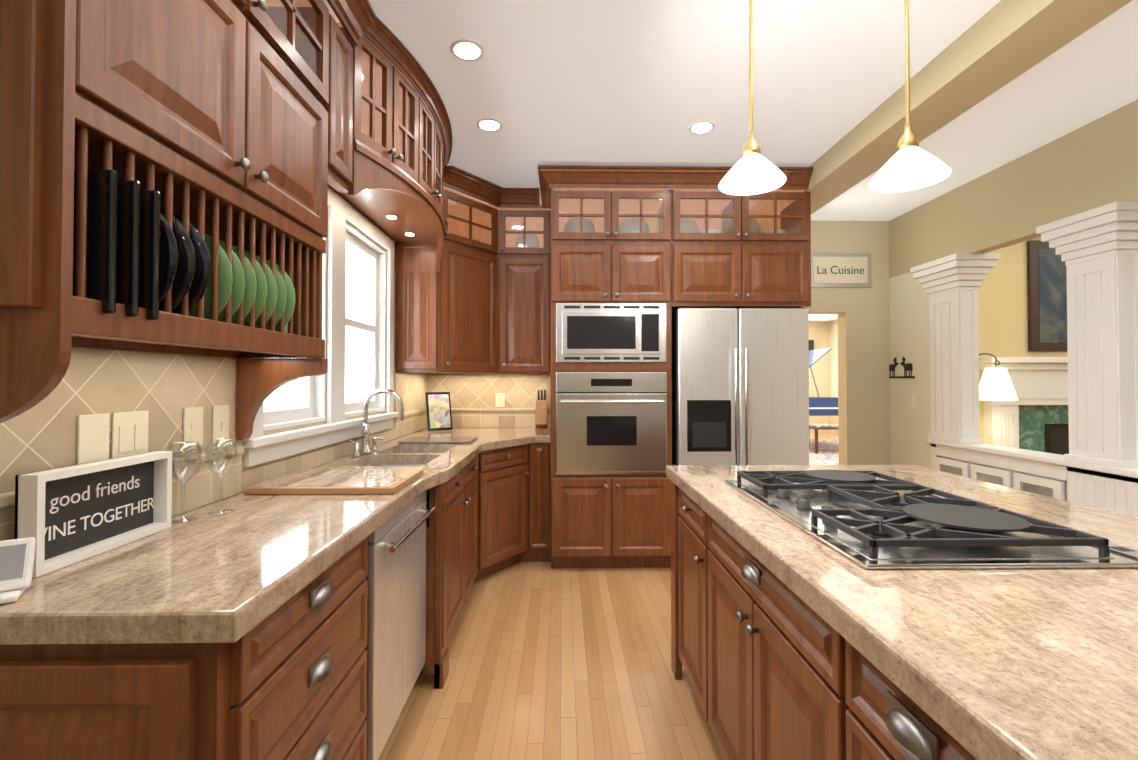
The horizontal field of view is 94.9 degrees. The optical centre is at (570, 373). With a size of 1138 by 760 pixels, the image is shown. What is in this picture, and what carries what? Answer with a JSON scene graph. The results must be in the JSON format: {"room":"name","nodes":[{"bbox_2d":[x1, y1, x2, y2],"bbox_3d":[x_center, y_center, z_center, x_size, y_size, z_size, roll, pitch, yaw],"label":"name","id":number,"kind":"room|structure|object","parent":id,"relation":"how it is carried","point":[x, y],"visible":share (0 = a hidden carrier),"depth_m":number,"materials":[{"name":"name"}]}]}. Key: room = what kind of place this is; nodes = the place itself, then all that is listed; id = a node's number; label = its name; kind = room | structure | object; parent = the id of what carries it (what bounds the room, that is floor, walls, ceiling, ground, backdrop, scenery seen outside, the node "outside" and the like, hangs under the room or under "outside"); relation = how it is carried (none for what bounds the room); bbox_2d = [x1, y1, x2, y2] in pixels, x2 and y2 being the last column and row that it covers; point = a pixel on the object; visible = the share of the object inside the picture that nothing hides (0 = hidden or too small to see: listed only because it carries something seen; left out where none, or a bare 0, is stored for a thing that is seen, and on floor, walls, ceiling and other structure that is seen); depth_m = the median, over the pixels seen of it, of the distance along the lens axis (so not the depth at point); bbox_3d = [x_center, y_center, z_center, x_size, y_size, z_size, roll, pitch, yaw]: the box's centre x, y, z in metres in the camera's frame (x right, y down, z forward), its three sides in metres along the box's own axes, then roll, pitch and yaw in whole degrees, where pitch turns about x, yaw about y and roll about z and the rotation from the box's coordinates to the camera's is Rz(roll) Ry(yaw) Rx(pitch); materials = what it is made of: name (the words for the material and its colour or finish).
{"room":"kitchen","nodes":[
{"label":"kitchen","id":0,"kind":"room"},
{"bbox_2d":[72,218,425,516],"bbox_3d":[-1.205,-0.071,0.888,0.150,2.770,7.150,0,-1,-1],"label":"wall","id":1,"kind":"structure","parent":0,"point":[295,428],"depth_m":2.44,"materials":[{"name":"beige paint"}]},
{"bbox_2d":[0,0,328,439],"bbox_3d":[-0.970,-0.540,1.329,0.329,1.520,0.990,0,-1,-1],"label":"upper cabinet","id":2,"kind":"object","parent":1,"relation":"attached to","point":[163,176],"visible":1,"depth_m":1.10,"materials":[{"name":"brown wood"}]},
{"bbox_2d":[0,347,431,540],"bbox_3d":[-1.145,0.192,2.587,0.020,0.461,3.443,0,-1,-1],"label":"tile backsplash","id":3,"kind":"structure","parent":1,"relation":"attached to","point":[164,389],"depth_m":1.44,"materials":[{"name":"beige tile"}]},
{"bbox_2d":[183,406,216,447],"bbox_3d":[-1.125,0.160,1.562,0.007,0.117,0.079,0,-1,-1],"label":"electrical outlet plate","id":4,"kind":"object","parent":3,"relation":"attached to","point":[192,416],"depth_m":1.56,"materials":[{"name":"beige plastic"}]},
{"bbox_2d":[213,405,228,442],"bbox_3d":[-1.125,0.162,1.689,0.012,0.117,0.078,0,-1,-1],"label":"electrical outlet plate","id":5,"kind":"object","parent":3,"relation":"attached to","point":[221,418],"depth_m":1.68,"materials":[{"name":"beige plastic"}]},
{"bbox_2d":[241,187,397,466],"bbox_3d":[-1.209,-0.266,2.617,0.196,1.210,1.600,0,-1,-1],"label":"kitchen window","id":6,"kind":"structure","parent":1,"relation":"in","point":[360,335],"depth_m":2.62,"materials":[{"name":"white"}]},
{"bbox_2d":[324,14,367,145],"bbox_3d":[-0.989,-1.111,1.965,0.312,0.360,0.262,0,-1,-1],"label":"upper cabinet","id":7,"kind":"object","parent":1,"relation":"attached to","point":[347,108],"depth_m":2.00,"materials":[{"name":"brown wood"}]},
{"bbox_2d":[488,204,541,208],"bbox_3d":[0.241,-0.018,4.537,2.860,2.770,0.400,0,-1,-1],"label":"wall","id":8,"kind":"structure","parent":0,"point":[506,207],"depth_m":4.34,"materials":[{"name":"beige"}]},
{"bbox_2d":[395,187,550,373],"bbox_3d":[-0.659,-0.632,3.909,1.034,1.260,0.840,0,-1,-1],"label":"upper cabinet","id":9,"kind":"object","parent":8,"relation":"attached to","point":[479,302],"visible":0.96,"depth_m":3.83,"materials":[{"name":"brown wood"}]},
{"bbox_2d":[327,0,539,207],"bbox_3d":[-0.767,-1.358,2.393,0.572,0.146,3.303,0,-1,9],"label":"crown molding","id":10,"kind":"structure","parent":9,"relation":"on","point":[357,19],"depth_m":2.57,"materials":[{"name":"brown wood"}]},
{"bbox_2d":[541,193,550,208],"bbox_3d":[-0.181,-1.322,3.961,0.085,0.120,0.773,0,-1,-1],"label":"crown molding","id":11,"kind":"structure","parent":9,"relation":"on","point":[545,197],"depth_m":3.99,"materials":[{"name":"brown wood"}]},
{"bbox_2d":[432,374,550,427],"bbox_3d":[-0.651,0.227,4.306,1.004,0.441,0.020,0,-1,-1],"label":"tile backsplash","id":12,"kind":"structure","parent":8,"relation":"attached to","point":[472,396],"depth_m":4.31,"materials":[{"name":"beige tile"}]},
{"bbox_2d":[495,393,504,406],"bbox_3d":[-0.578,0.221,4.305,0.075,0.115,0.007,0,-1,-1],"label":"electrical outlet plate","id":13,"kind":"object","parent":12,"relation":"attached to","point":[499,397],"depth_m":4.30,"materials":[{"name":"beige plastic"}]},
{"bbox_2d":[671,190,810,313],"bbox_3d":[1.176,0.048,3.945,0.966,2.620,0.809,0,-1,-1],"label":"upper cabinet","id":14,"kind":"object","parent":8,"relation":"attached to","point":[739,251],"visible":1,"depth_m":3.59,"materials":[{"name":"brown wood"}]},
{"bbox_2d":[538,165,813,192],"bbox_3d":[0.767,-1.328,3.542,1.968,0.120,0.085,0,-1,-1],"label":"crown molding","id":15,"kind":"structure","parent":14,"relation":"on","point":[660,177],"depth_m":3.54,"materials":[{"name":"brown wood"}]},
{"bbox_2d":[378,434,837,759],"bbox_3d":[2.573,1.400,5.054,11.200,0.050,16.200,0,-1,-1],"label":"floor","id":16,"kind":"structure","parent":0,"point":[547,661],"depth_m":2.27,"materials":[{"name":"brown wood"}]},
{"bbox_2d":[0,536,367,759],"bbox_3d":[-0.849,0.887,1.215,0.569,0.862,0.700,0,-1,-1],"label":"base cabinet","id":17,"kind":"object","parent":16,"relation":"on","point":[287,680],"visible":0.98,"depth_m":0.90,"materials":[{"name":"brown wood"}]},
{"bbox_2d":[365,491,435,759],"bbox_3d":[-0.833,0.898,1.885,0.567,0.860,0.616,0,-1,-1],"label":"dishwasher","id":18,"kind":"object","parent":16,"relation":"on","point":[396,627],"visible":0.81,"depth_m":1.77,"materials":[{"name":"silver metal"}]},
{"bbox_2d":[419,455,477,688],"bbox_3d":[-0.846,0.910,2.735,0.624,0.862,1.060,0,-1,-1],"label":"base cabinet","id":19,"kind":"object","parent":16,"relation":"on","point":[451,546],"visible":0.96,"depth_m":2.41,"materials":[{"name":"brown wood"}]},
{"bbox_2d":[473,442,550,582],"bbox_3d":[-0.657,0.925,3.793,1.035,0.862,1.026,0,-1,-1],"label":"base cabinet","id":20,"kind":"object","parent":16,"relation":"on","point":[514,504],"visible":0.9,"depth_m":3.57,"materials":[{"name":"brown wood"}]},
{"bbox_2d":[0,388,550,644],"bbox_3d":[-0.638,0.360,2.593,1.034,0.565,3.443,0,-1,-1],"label":"countertop","id":21,"kind":"structure","parent":20,"relation":"on","point":[249,563],"depth_m":1.12,"materials":[{"name":"stone"}]},
{"bbox_2d":[0,537,35,603],"bbox_3d":[-1.028,0.351,0.914,0.120,0.095,0.079,1,-1,-36],"label":"panel","id":22,"kind":"object","parent":21,"relation":"on","point":[16,562],"visible":0.98,"depth_m":0.94,"materials":[{"name":"white plastic"}]},
{"bbox_2d":[14,451,171,577],"bbox_3d":[-1.071,0.303,1.203,0.043,0.200,0.355,0,-1,-1],"label":"sign","id":23,"kind":"object","parent":21,"relation":"on","point":[37,492],"visible":0.88,"depth_m":1.17,"materials":[{"name":"white"}]},
{"bbox_2d":[49,485,97,513],"bbox_3d":[-1.083,0.273,1.132,0.002,0.042,0.091,0,-1,-1],"label":"text","id":24,"kind":"object","parent":23,"relation":"attached to","point":[83,493],"depth_m":1.13,"materials":[{"name":"white paint"}]},
{"bbox_2d":[45,498,153,540],"bbox_3d":[-1.084,0.335,1.202,0.001,0.030,0.329,0,-1,-1],"label":"sign lettering","id":25,"kind":"object","parent":23,"relation":"attached to","point":[84,518],"visible":0.98,"depth_m":1.21,"materials":[{"name":"white"}]},
{"bbox_2d":[98,476,139,496],"bbox_3d":[-1.085,0.270,1.256,0.002,0.032,0.124,0,-1,-1],"label":"text","id":26,"kind":"object","parent":23,"relation":"attached to","point":[132,480],"depth_m":1.26,"materials":[{"name":"white paint"}]},
{"bbox_2d":[167,441,201,523],"bbox_3d":[-1.069,0.299,1.445,0.082,0.215,0.082,0,-1,-1],"label":"wine glass","id":27,"kind":"object","parent":21,"relation":"on","point":[187,459],"visible":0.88,"depth_m":1.45,"materials":[{"name":"clear glass"}]},
{"bbox_2d":[205,438,237,514],"bbox_3d":[-1.025,0.300,1.536,0.082,0.215,0.082,0,-1,-1],"label":"wine glass","id":28,"kind":"object","parent":21,"relation":"on","point":[222,453],"visible":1,"depth_m":1.53,"materials":[{"name":"clear glass"}]},
{"bbox_2d":[244,469,423,494],"bbox_3d":[-0.855,0.402,1.965,0.505,0.024,0.385,0,-1,-1],"label":"cutting board","id":29,"kind":"object","parent":21,"relation":"on","point":[346,481],"visible":1,"depth_m":1.86,"materials":[{"name":"brown wood"}]},
{"bbox_2d":[347,388,403,457],"bbox_3d":[-1.000,0.253,2.748,0.234,0.346,0.345,0,-1,-1],"label":"faucet","id":30,"kind":"object","parent":21,"relation":"on","point":[365,451],"depth_m":2.76,"materials":[{"name":"silver metal"}]},
{"bbox_2d":[398,436,477,443],"bbox_3d":[-0.840,0.429,3.363,0.440,0.012,0.300,0,-1,-1],"label":"board","id":31,"kind":"object","parent":21,"relation":"on","point":[441,440],"visible":0.98,"depth_m":3.28,"materials":[{"name":"brown wood"}]},
{"bbox_2d":[425,392,452,430],"bbox_3d":[-1.017,0.294,4.052,0.200,0.297,0.067,1,-1,-39],"label":"framed picture","id":32,"kind":"object","parent":21,"relation":"on","point":[438,410],"visible":0.96,"depth_m":4.04,"materials":[{"name":"black"}]},
{"bbox_2d":[535,390,547,429],"bbox_3d":[-0.228,0.289,4.168,0.100,0.314,0.187,0,-1,-1],"label":"knife block","id":33,"kind":"object","parent":21,"relation":"on","point":[541,415],"visible":1,"depth_m":4.13,"materials":[{"name":"brown wood"}]},
{"bbox_2d":[551,189,671,567],"bbox_3d":[0.276,0.048,3.916,0.830,2.620,0.838,0,-1,-1],"label":"tall cabinet","id":34,"kind":"object","parent":16,"relation":"on","point":[611,387],"visible":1,"depth_m":3.56,"materials":[{"name":"brown wood"}]},
{"bbox_2d":[556,372,666,474],"bbox_3d":[0.278,0.345,3.807,0.756,0.698,0.630,0,-1,-1],"label":"wall oven","id":35,"kind":"object","parent":34,"relation":"in","point":[608,423],"depth_m":3.55,"materials":[{"name":"silver metal"}]},
{"bbox_2d":[556,303,666,362],"bbox_3d":[0.279,-0.274,3.791,0.756,0.404,0.481,0,-1,-1],"label":"microwave","id":36,"kind":"object","parent":34,"relation":"in","point":[585,332],"depth_m":3.55,"materials":[{"name":"silver metal"}]},
{"bbox_2d":[671,481,702,711],"bbox_3d":[0.890,0.900,2.109,0.860,0.862,0.570,0,-1,-1],"label":"base cabinet","id":37,"kind":"object","parent":16,"relation":"on","point":[686,516],"depth_m":2.10,"materials":[{"name":"brown wood"}]},
{"bbox_2d":[671,308,808,464],"bbox_3d":[1.183,0.458,3.904,0.898,1.800,0.822,0,-1,-1],"label":"refrigerator","id":38,"kind":"object","parent":16,"relation":"on","point":[740,386],"visible":0.62,"depth_m":3.57,"materials":[{"name":"silver metal"}]},
{"bbox_2d":[703,510,830,759],"bbox_3d":[0.907,0.890,1.384,0.850,0.862,0.880,0,-1,-1],"label":"base cabinet","id":39,"kind":"object","parent":16,"relation":"on","point":[775,667],"depth_m":1.34,"materials":[{"name":"brown wood"}]},
{"bbox_2d":[809,439,838,464],"bbox_3d":[4.303,1.432,9.383,3.600,0.012,4.400,0,-1,-1],"label":"rug","id":40,"kind":"object","parent":16,"relation":"on","point":[828,452],"visible":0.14,"depth_m":9.41,"materials":[{"name":"white fabric"}]},
{"bbox_2d":[809,424,837,453],"bbox_3d":[4.752,1.175,9.444,0.840,0.502,0.400,0,-1,-1],"label":"piano bench","id":41,"kind":"object","parent":40,"relation":"on","point":[816,427],"visible":0.31,"depth_m":9.27,"materials":[{"name":"brown wood"}]},
{"bbox_2d":[809,348,837,415],"bbox_3d":[4.594,0.480,10.777,1.493,1.928,2.150,0,-1,-1],"label":"grand piano","id":42,"kind":"object","parent":40,"relation":"on","point":[823,406],"visible":0.23,"depth_m":9.90,"materials":[{"name":"blue"}]},
{"bbox_2d":[827,623,977,759],"bbox_3d":[0.917,0.881,0.754,0.850,0.862,0.380,0,-1,-1],"label":"base cabinet","id":43,"kind":"object","parent":16,"relation":"on","point":[872,718],"depth_m":0.85,"materials":[{"name":"brown wood"}]},
{"bbox_2d":[666,465,1137,759],"bbox_3d":[1.046,0.393,0.703,1.155,0.107,3.420,0,-1,-1],"label":"countertop","id":44,"kind":"structure","parent":43,"relation":"on","point":[980,620],"depth_m":0.99,"materials":[{"name":"stone"}]},
{"bbox_2d":[725,470,1137,568],"bbox_3d":[0.920,0.380,1.532,0.650,0.056,0.920,0,-1,-1],"label":"cooktop","id":45,"kind":"object","parent":44,"relation":"in","point":[865,521],"depth_m":1.23,"materials":[{"name":"black metal"}]},
{"bbox_2d":[979,353,1017,400],"bbox_3d":[3.506,0.597,4.401,0.465,1.536,0.290,0,-1,-1],"label":"floor lamp","id":46,"kind":"object","parent":16,"relation":"on","point":[996,384],"visible":0.58,"depth_m":4.33,"materials":[{"name":"white metal"}]},
{"bbox_2d":[979,357,1068,454],"bbox_3d":[4.781,0.613,4.574,2.180,1.510,0.450,0,-1,-1],"label":"fireplace","id":47,"kind":"object","parent":16,"relation":"on","point":[1034,417],"visible":0.29,"depth_m":4.69,"materials":[{"name":"white wood"}]},
{"bbox_2d":[323,0,1137,320],"bbox_3d":[2.573,-1.410,5.095,11.200,0.030,16.200,0,-1,-1],"label":"ceiling","id":48,"kind":"structure","parent":0,"point":[595,82],"depth_m":2.57,"materials":[{"name":"white paint"}]},
{"bbox_2d":[450,39,483,60],"bbox_3d":[-0.457,-1.432,2.321,0.149,0.006,0.149,0,-1,-25],"label":"recessed light","id":49,"kind":"object","parent":48,"relation":"in","point":[466,50],"depth_m":2.31,"materials":[{"name":"white"}]},
{"bbox_2d":[476,118,501,131],"bbox_3d":[-0.463,-1.423,2.996,0.149,0.006,0.149,0,-1,-10],"label":"recessed light","id":50,"kind":"object","parent":48,"relation":"in","point":[486,124],"depth_m":2.98,"materials":[{"name":"white"}]},
{"bbox_2d":[688,121,714,133],"bbox_3d":[0.762,-1.422,3.026,0.149,0.006,0.149,0,-1,-10],"label":"recessed light","id":51,"kind":"object","parent":48,"relation":"in","point":[701,127],"depth_m":3.02,"materials":[{"name":"white"}]},
{"bbox_2d":[718,0,785,194],"bbox_3d":[0.655,-1.062,1.888,0.232,0.760,0.232,0,-1,-1],"label":"pendant light","id":52,"kind":"object","parent":48,"relation":"hanging from","point":[752,171],"visible":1,"depth_m":1.89,"materials":[{"name":"white glass"}]},
{"bbox_2d":[868,0,950,191],"bbox_3d":[1.127,-1.044,1.746,0.232,0.800,0.232,0,-1,-1],"label":"pendant light","id":53,"kind":"object","parent":48,"relation":"hanging from","point":[910,164],"visible":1,"depth_m":1.74,"materials":[{"name":"white glass"}]},
{"bbox_2d":[783,0,1132,213],"bbox_3d":[1.813,-1.374,1.081,0.270,0.160,7.400,0,-1,-1],"label":"ceiling beam","id":54,"kind":"structure","parent":48,"relation":"attached to","point":[998,46],"depth_m":2.31,"materials":[{"name":"beige"}]},
{"bbox_2d":[808,321,828,433],"bbox_3d":[3.346,0.104,12.863,6.000,2.770,0.150,0,-1,-1],"label":"wall","id":55,"kind":"structure","parent":0,"point":[818,332],"depth_m":12.84,"materials":[{"name":"beige paint"}]},
{"bbox_2d":[808,340,813,349],"bbox_3d":[5.848,-0.637,12.784,0.200,0.350,0.090,0,-1,-1],"label":"speaker","id":56,"kind":"object","parent":55,"relation":"attached to","point":[811,344],"visible":0.36,"depth_m":12.74,"materials":[{"name":"black"}]},
{"bbox_2d":[828,319,837,435],"bbox_3d":[6.485,0.047,8.989,0.150,2.770,8.000,0,-1,-1],"label":"wall","id":57,"kind":"structure","parent":0,"point":[833,358],"depth_m":12.60,"materials":[{"name":"beige paint"}]},
{"bbox_2d":[807,221,1067,464],"bbox_3d":[4.821,-0.013,4.886,6.310,2.770,0.150,0,-1,-1],"label":"wall","id":58,"kind":"structure","parent":0,"point":[864,433],"depth_m":4.79,"materials":[{"name":"beige paint"}]},
{"bbox_2d":[811,252,871,287],"bbox_3d":[2.468,-0.945,4.777,0.580,0.320,0.016,0,-1,-1],"label":"sign","id":59,"kind":"object","parent":58,"relation":"attached to","point":[841,261],"visible":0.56,"depth_m":4.77,"materials":[{"name":"beige metal"}]},
{"bbox_2d":[817,266,863,273],"bbox_3d":[2.470,-0.944,4.768,0.430,0.074,0.002,0,-1,-1],"label":"la cuisine text","id":60,"kind":"object","parent":59,"relation":"attached to","point":[839,271],"visible":1,"depth_m":4.77,"materials":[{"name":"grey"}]},
{"bbox_2d":[1027,240,1067,351],"bbox_3d":[4.778,-0.709,4.800,1.140,1.020,0.038,0,-1,-1],"label":"framed picture","id":61,"kind":"object","parent":58,"relation":"attached to","point":[1047,296],"visible":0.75,"depth_m":4.78,"materials":[{"name":"brown"}]},
{"bbox_2d":[889,99,1137,468],"bbox_3d":[3.043,-0.069,1.082,0.110,2.770,7.400,0,-1,-1],"label":"wall","id":62,"kind":"structure","parent":0,"point":[1090,165],"depth_m":3.72,"materials":[{"name":"beige paint"}]},
{"bbox_2d":[889,356,914,377],"bbox_3d":[2.926,-0.052,4.641,0.004,0.191,0.400,0,-1,-1],"label":"art","id":63,"kind":"object","parent":62,"relation":"attached to","point":[907,366],"visible":0.94,"depth_m":4.60,"materials":[{"name":"grey metal"}]},
{"bbox_2d":[912,394,917,407],"bbox_3d":[2.927,0.235,4.437,0.009,0.120,0.072,0,-1,-1],"label":"light switch","id":64,"kind":"object","parent":62,"relation":"attached to","point":[914,400],"visible":1,"depth_m":4.43,"materials":[{"name":"white plastic"}]},
{"bbox_2d":[927,439,1137,517],"bbox_3d":[3.008,0.923,2.697,0.226,0.835,3.058,0,-1,-1],"label":"wall","id":65,"kind":"structure","parent":0,"point":[1107,488],"depth_m":3.26,"materials":[{"name":"white wood"}]},
{"bbox_2d":[910,253,999,442],"bbox_3d":[2.994,-0.177,4.079,0.330,1.404,0.506,0,-1,-1],"label":"column","id":66,"kind":"structure","parent":65,"relation":"on","point":[952,283],"depth_m":3.95,"materials":[{"name":"white wood"}]},
{"bbox_2d":[1036,201,1137,467],"bbox_3d":[3.013,-0.194,2.949,0.330,1.404,0.466,0,-1,-1],"label":"column","id":67,"kind":"structure","parent":65,"relation":"on","point":[1096,249],"depth_m":2.88,"materials":[{"name":"white wood"}]}
]}

